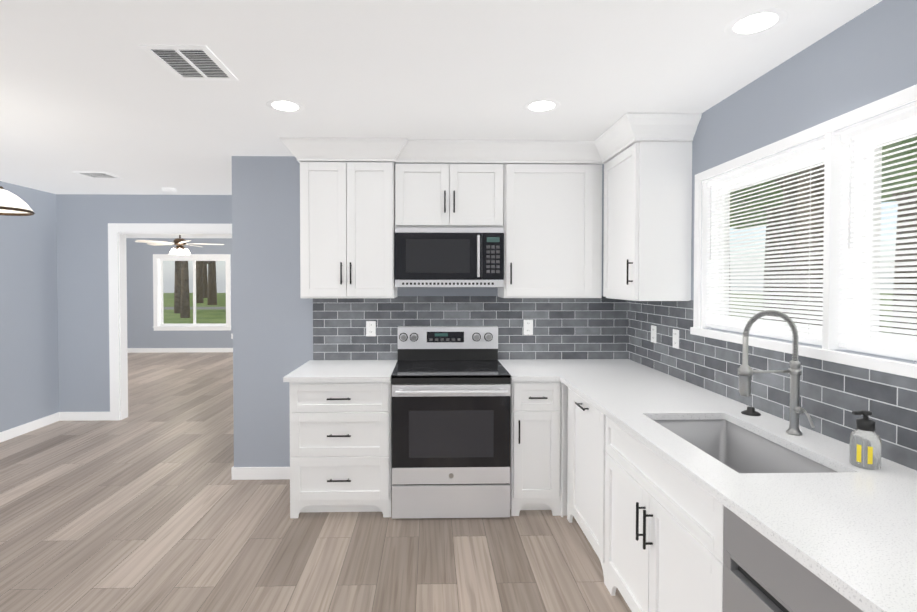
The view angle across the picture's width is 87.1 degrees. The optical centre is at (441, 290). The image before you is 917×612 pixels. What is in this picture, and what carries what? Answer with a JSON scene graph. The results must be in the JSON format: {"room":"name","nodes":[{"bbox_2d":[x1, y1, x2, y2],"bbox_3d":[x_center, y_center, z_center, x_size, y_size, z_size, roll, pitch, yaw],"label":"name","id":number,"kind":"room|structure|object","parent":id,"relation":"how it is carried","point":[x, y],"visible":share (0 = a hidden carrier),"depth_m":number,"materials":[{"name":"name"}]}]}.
{"room":"kitchen","nodes":[
{"label":"kitchen","id":0,"kind":"room"},
{"bbox_2d":[0,181,58,431],"bbox_3d":[-4.173,0.253,1.190,0.150,2.470,8.150,0,1,-1],"label":"wall","id":1,"kind":"structure","parent":0,"point":[29,378],"depth_m":4.89,"materials":[{"name":"blue paint"}]},
{"bbox_2d":[0,412,59,442],"bbox_3d":[-4.092,1.439,1.287,0.014,0.095,8.000,0,1,-1],"label":"baseboard","id":2,"kind":"structure","parent":1,"relation":"attached to","point":[11,433],"depth_m":4.87,"materials":[{"name":"white wood"}]},
{"bbox_2d":[56,194,231,411],"bbox_3d":[-3.357,0.182,5.343,9.560,2.470,0.120,0,1,-1],"label":"wall","id":3,"kind":"structure","parent":0,"point":[83,220],"depth_m":5.27,"materials":[{"name":"blue paint"}]},
{"bbox_2d":[60,412,109,420],"bbox_3d":[-3.886,1.371,5.285,0.520,0.095,0.014,0,1,-1],"label":"baseboard","id":4,"kind":"structure","parent":3,"relation":"attached to","point":[64,416],"depth_m":5.28,"materials":[{"name":"white wood"}]},
{"bbox_2d":[108,223,231,420],"bbox_3d":[-2.733,0.340,5.359,1.790,2.155,0.156,0,1,-1],"label":"door frame","id":5,"kind":"structure","parent":3,"relation":"attached to","point":[117,281],"depth_m":5.27,"materials":[{"name":"white wood"}]},
{"bbox_2d":[126,238,232,347],"bbox_3d":[-3.471,0.094,10.556,9.560,2.470,0.150,0,1,-1],"label":"wall","id":6,"kind":"structure","parent":0,"point":[141,333],"depth_m":10.43,"materials":[{"name":"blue paint"}]},
{"bbox_2d":[127,348,232,352],"bbox_3d":[-3.394,1.283,10.496,9.410,0.095,0.014,0,1,-1],"label":"baseboard","id":7,"kind":"structure","parent":6,"relation":"attached to","point":[130,350],"depth_m":10.44,"materials":[{"name":"white wood"}]},
{"bbox_2d":[153,254,230,330],"bbox_3d":[-5.390,0.030,10.496,1.670,1.650,0.185,0,1,-1],"label":"window","id":8,"kind":"structure","parent":6,"relation":"in","point":[158,309],"depth_m":10.45,"materials":[{"name":"white"}]},
{"bbox_2d":[0,352,631,611],"bbox_3d":[-3.251,1.467,3.907,9.710,0.050,13.500,0,1,-1],"label":"floor","id":9,"kind":"structure","parent":0,"point":[148,504],"depth_m":2.85,"materials":[{"name":"brown wood"}]},
{"bbox_2d":[289,381,391,517],"bbox_3d":[-0.651,1.008,3.369,0.645,0.885,0.684,0,1,-1],"label":"drawers","id":10,"kind":"object","parent":9,"relation":"on","point":[340,446],"visible":0.96,"depth_m":3.07,"materials":[{"name":"white wood"}]},
{"bbox_2d":[283,360,397,381],"bbox_3d":[-0.663,0.551,3.365,0.670,0.030,0.666,0,1,-1],"label":"countertop","id":11,"kind":"structure","parent":10,"relation":"on","point":[345,371],"depth_m":3.23,"materials":[{"name":"stone"}]},
{"bbox_2d":[391,326,510,518],"bbox_3d":[0.057,0.864,3.356,0.758,1.175,0.720,0,1,-1],"label":"range","id":12,"kind":"object","parent":9,"relation":"on","point":[451,390],"visible":1,"depth_m":3.06,"materials":[{"name":"silver metal"}]},
{"bbox_2d":[510,381,560,515],"bbox_3d":[0.606,1.008,3.397,0.320,0.885,0.684,0,1,-1],"label":"base cabinet","id":13,"kind":"object","parent":9,"relation":"on","point":[535,445],"visible":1,"depth_m":3.10,"materials":[{"name":"white wood"}]},
{"bbox_2d":[560,382,567,516],"bbox_3d":[1.115,1.007,3.426,0.698,0.885,0.646,0,1,-1],"label":"cabinet filler","id":14,"kind":"object","parent":9,"relation":"on","point":[564,433],"visible":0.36,"depth_m":3.11,"materials":[{"name":"white wood"}]},
{"bbox_2d":[567,387,607,588],"bbox_3d":[1.095,1.019,2.727,0.684,0.885,0.708,0,1,-1],"label":"base cabinet","id":15,"kind":"object","parent":9,"relation":"on","point":[586,451],"depth_m":2.65,"materials":[{"name":"white wood"}]},
{"bbox_2d":[605,416,723,611],"bbox_3d":[1.113,1.033,1.888,0.684,0.885,0.970,0,1,-1],"label":"base cabinet","id":16,"kind":"object","parent":9,"relation":"on","point":[664,524],"visible":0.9,"depth_m":1.82,"materials":[{"name":"white wood"}]},
{"bbox_2d":[498,359,916,611],"bbox_3d":[0.987,0.580,1.639,1.017,0.030,4.192,0,1,-1],"label":"countertop","id":17,"kind":"structure","parent":16,"relation":"on","point":[847,530],"depth_m":1.42,"materials":[{"name":"stone"}]},
{"bbox_2d":[654,419,836,472],"bbox_3d":[1.109,0.698,1.853,0.416,0.211,0.726,0,1,-1],"label":"sink basin","id":18,"kind":"object","parent":17,"relation":"in","point":[737,448],"visible":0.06,"depth_m":2.09,"materials":[{"name":"silver metal"}]},
{"bbox_2d":[741,406,760,415],"bbox_3d":[1.400,0.539,2.181,0.076,0.033,0.076,0,1,-1],"label":"cover","id":19,"kind":"object","parent":17,"relation":"on","point":[750,411],"visible":1,"depth_m":2.17,"materials":[{"name":"black metal"}]},
{"bbox_2d":[738,310,813,435],"bbox_3d":[1.289,0.318,1.851,0.248,0.487,0.128,0,1,-1],"label":"faucet","id":20,"kind":"object","parent":17,"relation":"on","point":[746,372],"visible":1,"depth_m":1.88,"materials":[{"name":"silver metal"}]},
{"bbox_2d":[849,410,881,469],"bbox_3d":[1.370,0.477,1.559,0.079,0.179,0.078,0,1,-1],"label":"soap bottle","id":21,"kind":"object","parent":17,"relation":"on","point":[865,447],"visible":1,"depth_m":1.54,"materials":[{"name":"white"}]},
{"bbox_2d":[723,506,862,611],"bbox_3d":[1.138,1.048,1.099,0.640,0.882,0.606,0,1,-1],"label":"dishwasher","id":22,"kind":"object","parent":9,"relation":"on","point":[761,573],"visible":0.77,"depth_m":1.22,"materials":[{"name":"grey metal"}]},
{"bbox_2d":[232,156,603,466],"bbox_3d":[0.007,0.209,3.781,3.200,2.470,0.130,0,1,-1],"label":"wall","id":23,"kind":"structure","parent":0,"point":[272,328],"depth_m":3.69,"materials":[{"name":"blue paint"}]},
{"bbox_2d":[231,466,289,479],"bbox_3d":[-1.308,1.398,3.716,0.594,0.095,0.044,0,1,-1],"label":"baseboard","id":24,"kind":"structure","parent":23,"relation":"attached to","point":[257,473],"depth_m":3.69,"materials":[{"name":"white wood"}]},
{"bbox_2d":[300,162,396,297],"bbox_3d":[-0.654,-0.421,3.480,0.644,0.940,0.414,0,1,-1],"label":"upper cabinet","id":25,"kind":"object","parent":23,"relation":"attached to","point":[347,229],"visible":1,"depth_m":3.32,"materials":[{"name":"white wood"}]},
{"bbox_2d":[395,163,503,227],"bbox_3d":[0.053,-0.669,3.506,0.762,0.445,0.384,0,1,-1],"label":"upper cabinet","id":26,"kind":"object","parent":23,"relation":"attached to","point":[449,195],"visible":1,"depth_m":3.36,"materials":[{"name":"white wood"}]},
{"bbox_2d":[279,138,594,164],"bbox_3d":[0.041,-0.953,3.292,2.228,0.128,0.150,0,1,-1],"label":"crown molding","id":27,"kind":"structure","parent":26,"relation":"attached to","point":[396,150],"depth_m":3.28,"materials":[{"name":"white wood"}]},
{"bbox_2d":[395,228,503,286],"bbox_3d":[0.053,-0.235,3.500,0.756,0.412,0.414,0,1,-1],"label":"microwave","id":28,"kind":"object","parent":26,"relation":"attached to","point":[449,257],"visible":1,"depth_m":3.34,"materials":[{"name":"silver metal"}]},
{"bbox_2d":[313,296,628,359],"bbox_3d":[0.235,0.287,3.718,2.432,0.494,0.008,0,1,-1],"label":"tile backsplash","id":29,"kind":"structure","parent":23,"relation":"attached to","point":[580,328],"depth_m":3.72,"materials":[{"name":"grey tile"}]},
{"bbox_2d":[366,321,375,335],"bbox_3d":[-0.539,0.289,3.693,0.072,0.116,0.007,0,1,-1],"label":"electrical outlet","id":30,"kind":"object","parent":29,"relation":"attached to","point":[370,328],"visible":1,"depth_m":3.69,"materials":[{"name":"white plastic"}]},
{"bbox_2d":[524,320,532,334],"bbox_3d":[0.671,0.280,3.720,0.072,0.116,0.007,0,1,-1],"label":"electrical outlet","id":31,"kind":"object","parent":29,"relation":"attached to","point":[528,327],"visible":1,"depth_m":3.72,"materials":[{"name":"white plastic"}]},
{"bbox_2d":[498,164,601,297],"bbox_3d":[0.784,-0.422,3.526,0.693,0.940,0.384,0,1,-1],"label":"upper cabinet","id":32,"kind":"object","parent":23,"relation":"attached to","point":[552,220],"visible":1,"depth_m":3.38,"materials":[{"name":"white wood"}]},
{"bbox_2d":[0,0,881,237],"bbox_3d":[-3.251,-1.053,3.864,9.710,0.050,13.500,0,1,-1],"label":"ceiling","id":33,"kind":"structure","parent":0,"point":[89,86],"depth_m":2.22,"materials":[{"name":"paint"}]},
{"bbox_2d":[0,186,34,215],"bbox_3d":[-2.651,-0.708,2.502,0.972,0.593,1.074,0,1,-1],"label":"dining chandelier","id":34,"kind":"object","parent":33,"relation":"hanging from","point":[11,204],"visible":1,"depth_m":2.50,"materials":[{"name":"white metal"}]},
{"bbox_2d":[73,172,122,178],"bbox_3d":[-3.060,-1.031,4.304,0.270,0.008,0.250,0,1,-1],"label":"ceiling vent","id":35,"kind":"object","parent":33,"relation":"in","point":[98,175],"visible":0.98,"depth_m":4.30,"materials":[{"name":"white metal"}]},
{"bbox_2d":[162,187,175,192],"bbox_3d":[-2.779,-1.028,4.925,0.130,0.034,0.130,0,1,-1],"label":"smoke detector","id":36,"kind":"object","parent":33,"relation":"attached to","point":[168,190],"visible":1,"depth_m":4.88,"materials":[{"name":"white plastic"}]},
{"bbox_2d":[135,235,223,254],"bbox_3d":[-4.678,-0.884,8.692,1.394,0.450,1.332,0,1,-1],"label":"ceiling fan","id":37,"kind":"object","parent":33,"relation":"hanging from","point":[180,242],"visible":0.9,"depth_m":8.57,"materials":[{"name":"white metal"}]},
{"bbox_2d":[138,45,237,80],"bbox_3d":[-1.092,-0.994,2.116,0.270,0.008,0.330,0,1,-1],"label":"ceiling vent","id":38,"kind":"object","parent":33,"relation":"in","point":[194,62],"visible":1,"depth_m":2.09,"materials":[{"name":"white metal"}]},
{"bbox_2d":[266,99,303,112],"bbox_3d":[-0.848,-1.005,2.627,0.200,0.004,0.200,0,1,-1],"label":"recessed light","id":39,"kind":"object","parent":33,"relation":"in","point":[285,106],"visible":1,"depth_m":2.62,"materials":[{"name":"white plastic"}]},
{"bbox_2d":[523,99,560,112],"bbox_3d":[0.547,-1.005,2.627,0.200,0.004,0.200,0,1,-1],"label":"recessed light","id":40,"kind":"object","parent":33,"relation":"in","point":[541,106],"visible":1,"depth_m":2.62,"materials":[{"name":"white"}]},
{"bbox_2d":[724,8,787,36],"bbox_3d":[1.165,-0.991,1.790,0.200,0.004,0.200,0,1,-1],"label":"recessed light","id":41,"kind":"object","parent":33,"relation":"in","point":[757,24],"visible":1,"depth_m":1.78,"materials":[{"name":"white plastic"}]},
{"bbox_2d":[691,0,916,362],"bbox_3d":[1.528,0.205,3.989,0.150,2.470,13.500,0,1,-1],"label":"wall","id":42,"kind":"structure","parent":0,"point":[868,56],"depth_m":1.92,"materials":[{"name":"blue paint"}]},
{"bbox_2d":[591,113,701,300],"bbox_3d":[1.264,-0.479,3.061,0.446,1.069,0.640,0,1,-1],"label":"upper cabinet","id":43,"kind":"object","parent":42,"relation":"attached to","point":[647,218],"depth_m":2.85,"materials":[{"name":"white wood"}]},
{"bbox_2d":[628,300,916,470],"bbox_3d":[1.500,0.322,1.641,0.008,0.494,4.202,0,1,-1],"label":"tile backsplash","id":44,"kind":"structure","parent":42,"relation":"attached to","point":[833,395],"depth_m":2.10,"materials":[{"name":"grey tile"}]},
{"bbox_2d":[651,325,656,342],"bbox_3d":[1.456,0.296,3.309,0.007,0.116,0.072,0,1,-1],"label":"electrical outlet","id":45,"kind":"object","parent":44,"relation":"attached to","point":[653,333],"visible":1,"depth_m":3.30,"materials":[{"name":"white plastic"}]},
{"bbox_2d":[673,329,678,348],"bbox_3d":[1.462,0.299,3.009,0.007,0.116,0.072,0,1,-1],"label":"electrical outlet","id":46,"kind":"object","parent":44,"relation":"attached to","point":[675,338],"visible":1,"depth_m":3.01,"materials":[{"name":"white plastic"}]},
{"bbox_2d":[690,84,916,378],"bbox_3d":[1.569,-0.186,1.415,0.180,0.920,2.775,0,1,-1],"label":"window","id":47,"kind":"structure","parent":42,"relation":"in","point":[833,161],"depth_m":1.85,"materials":[{"name":"white plastic"}]},
{"bbox_2d":[706,140,824,343],"bbox_3d":[1.520,-0.198,2.310,0.037,0.805,0.806,0,1,-1],"label":"window blinds","id":48,"kind":"object","parent":47,"relation":"attached to","point":[807,337],"depth_m":2.23,"materials":[{"name":"white plastic"}]},
{"bbox_2d":[839,107,916,358],"bbox_3d":[1.534,-0.188,1.682,0.037,0.805,0.295,0,1,-1],"label":"window blinds","id":49,"kind":"object","parent":47,"relation":"attached to","point":[850,136],"depth_m":1.69,"materials":[{"name":"white plastic"}]},
{"label":"outside","id":50,"kind":"structure","parent":0,"visible":0},
{"bbox_2d":[163,293,892,332],"bbox_3d":[4.803,1.653,15.089,170.000,0.100,150.000,0,1,-1],"label":"lawn","id":51,"kind":"structure","parent":50,"point":[174,316],"depth_m":31.27,"materials":[{"name":"green plant"}]},
{"bbox_2d":[174,261,180,312],"bbox_3d":[-15.947,-3.033,29.133,6.343,8.816,5.485,0,1,-1],"label":"tree","id":52,"kind":"object","parent":51,"relation":"on","point":[177,294],"depth_m":29.41,"materials":[{"name":"brown plant"}]},
{"bbox_2d":[180,261,189,317],"bbox_3d":[-13.298,-2.688,25.893,6.075,8.234,5.462,0,1,-1],"label":"tree","id":53,"kind":"object","parent":51,"relation":"on","point":[185,312],"depth_m":25.50,"materials":[{"name":"brown plant"}]},
{"bbox_2d":[164,307,225,309],"bbox_3d":[-43.136,1.264,34.799,75.000,0.009,3.500,0,1,-1],"label":"road","id":54,"kind":"structure","parent":51,"relation":"on","point":[169,308],"depth_m":34.73,"materials":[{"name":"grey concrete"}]},
{"bbox_2d":[196,261,203,302],"bbox_3d":[-22.041,-4.976,44.451,8.368,12.183,6.749,0,1,-1],"label":"tree","id":55,"kind":"object","parent":51,"relation":"on","point":[199,274],"depth_m":44.20,"materials":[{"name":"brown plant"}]},
{"bbox_2d":[202,261,207,297],"bbox_3d":[-29.107,-5.775,59.972,8.923,13.256,10.730,0,1,-1],"label":"tree","id":56,"kind":"object","parent":51,"relation":"on","point":[204,265],"depth_m":59.06,"materials":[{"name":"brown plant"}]},
{"bbox_2d":[207,261,216,304],"bbox_3d":[-19.203,-4.886,39.603,8.569,12.167,7.506,0,1,-1],"label":"tree","id":57,"kind":"object","parent":51,"relation":"on","point":[213,285],"depth_m":40.27,"materials":[{"name":"brown plant"}]},
{"bbox_2d":[729,207,766,311],"bbox_3d":[16.338,-5.653,27.365,9.523,14.113,9.234,0,1,-1],"label":"tree","id":58,"kind":"object","parent":51,"relation":"on","point":[758,216],"depth_m":26.29,"materials":[{"name":"green plant"}]},
{"bbox_2d":[730,181,782,208],"bbox_3d":[8.593,-3.456,15.936,7.314,10.108,7.308,0,1,-1],"label":"tree","id":59,"kind":"object","parent":51,"relation":"on","point":[757,193],"depth_m":14.79,"materials":[{"name":"green plant"}]},
{"bbox_2d":[730,198,782,320],"bbox_3d":[14.858,-5.137,21.100,9.482,13.294,10.607,0,1,-1],"label":"tree","id":60,"kind":"object","parent":51,"relation":"on","point":[764,207],"depth_m":21.03,"materials":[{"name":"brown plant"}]},
{"bbox_2d":[769,178,782,187],"bbox_3d":[9.426,-3.986,12.124,8.001,11.295,8.449,0,1,-1],"label":"tree","id":61,"kind":"object","parent":51,"relation":"on","point":[778,183],"depth_m":13.11,"materials":[{"name":"green plant"}]},
{"bbox_2d":[771,173,797,321],"bbox_3d":[8.975,-3.834,11.862,7.719,11.001,6.750,0,1,-1],"label":"tree","id":62,"kind":"object","parent":51,"relation":"on","point":[789,193],"depth_m":11.79,"materials":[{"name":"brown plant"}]},
{"bbox_2d":[793,164,824,325],"bbox_3d":[7.318,-4.215,9.292,8.342,11.849,7.927,0,1,-1],"label":"tree","id":63,"kind":"object","parent":51,"relation":"on","point":[808,188],"depth_m":9.11,"materials":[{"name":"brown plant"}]},
{"bbox_2d":[881,136,916,194],"bbox_3d":[6.849,-2.374,5.936,5.485,8.282,6.665,0,1,-1],"label":"tree","id":64,"kind":"object","parent":51,"relation":"on","point":[900,160],"depth_m":6.29,"materials":[{"name":"green plant"}]},
{"bbox_2d":[881,190,916,335],"bbox_3d":[8.503,-2.918,8.604,7.124,9.280,7.908,0,1,-1],"label":"tree","id":65,"kind":"object","parent":51,"relation":"on","point":[898,216],"depth_m":8.54,"materials":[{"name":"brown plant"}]}
]}

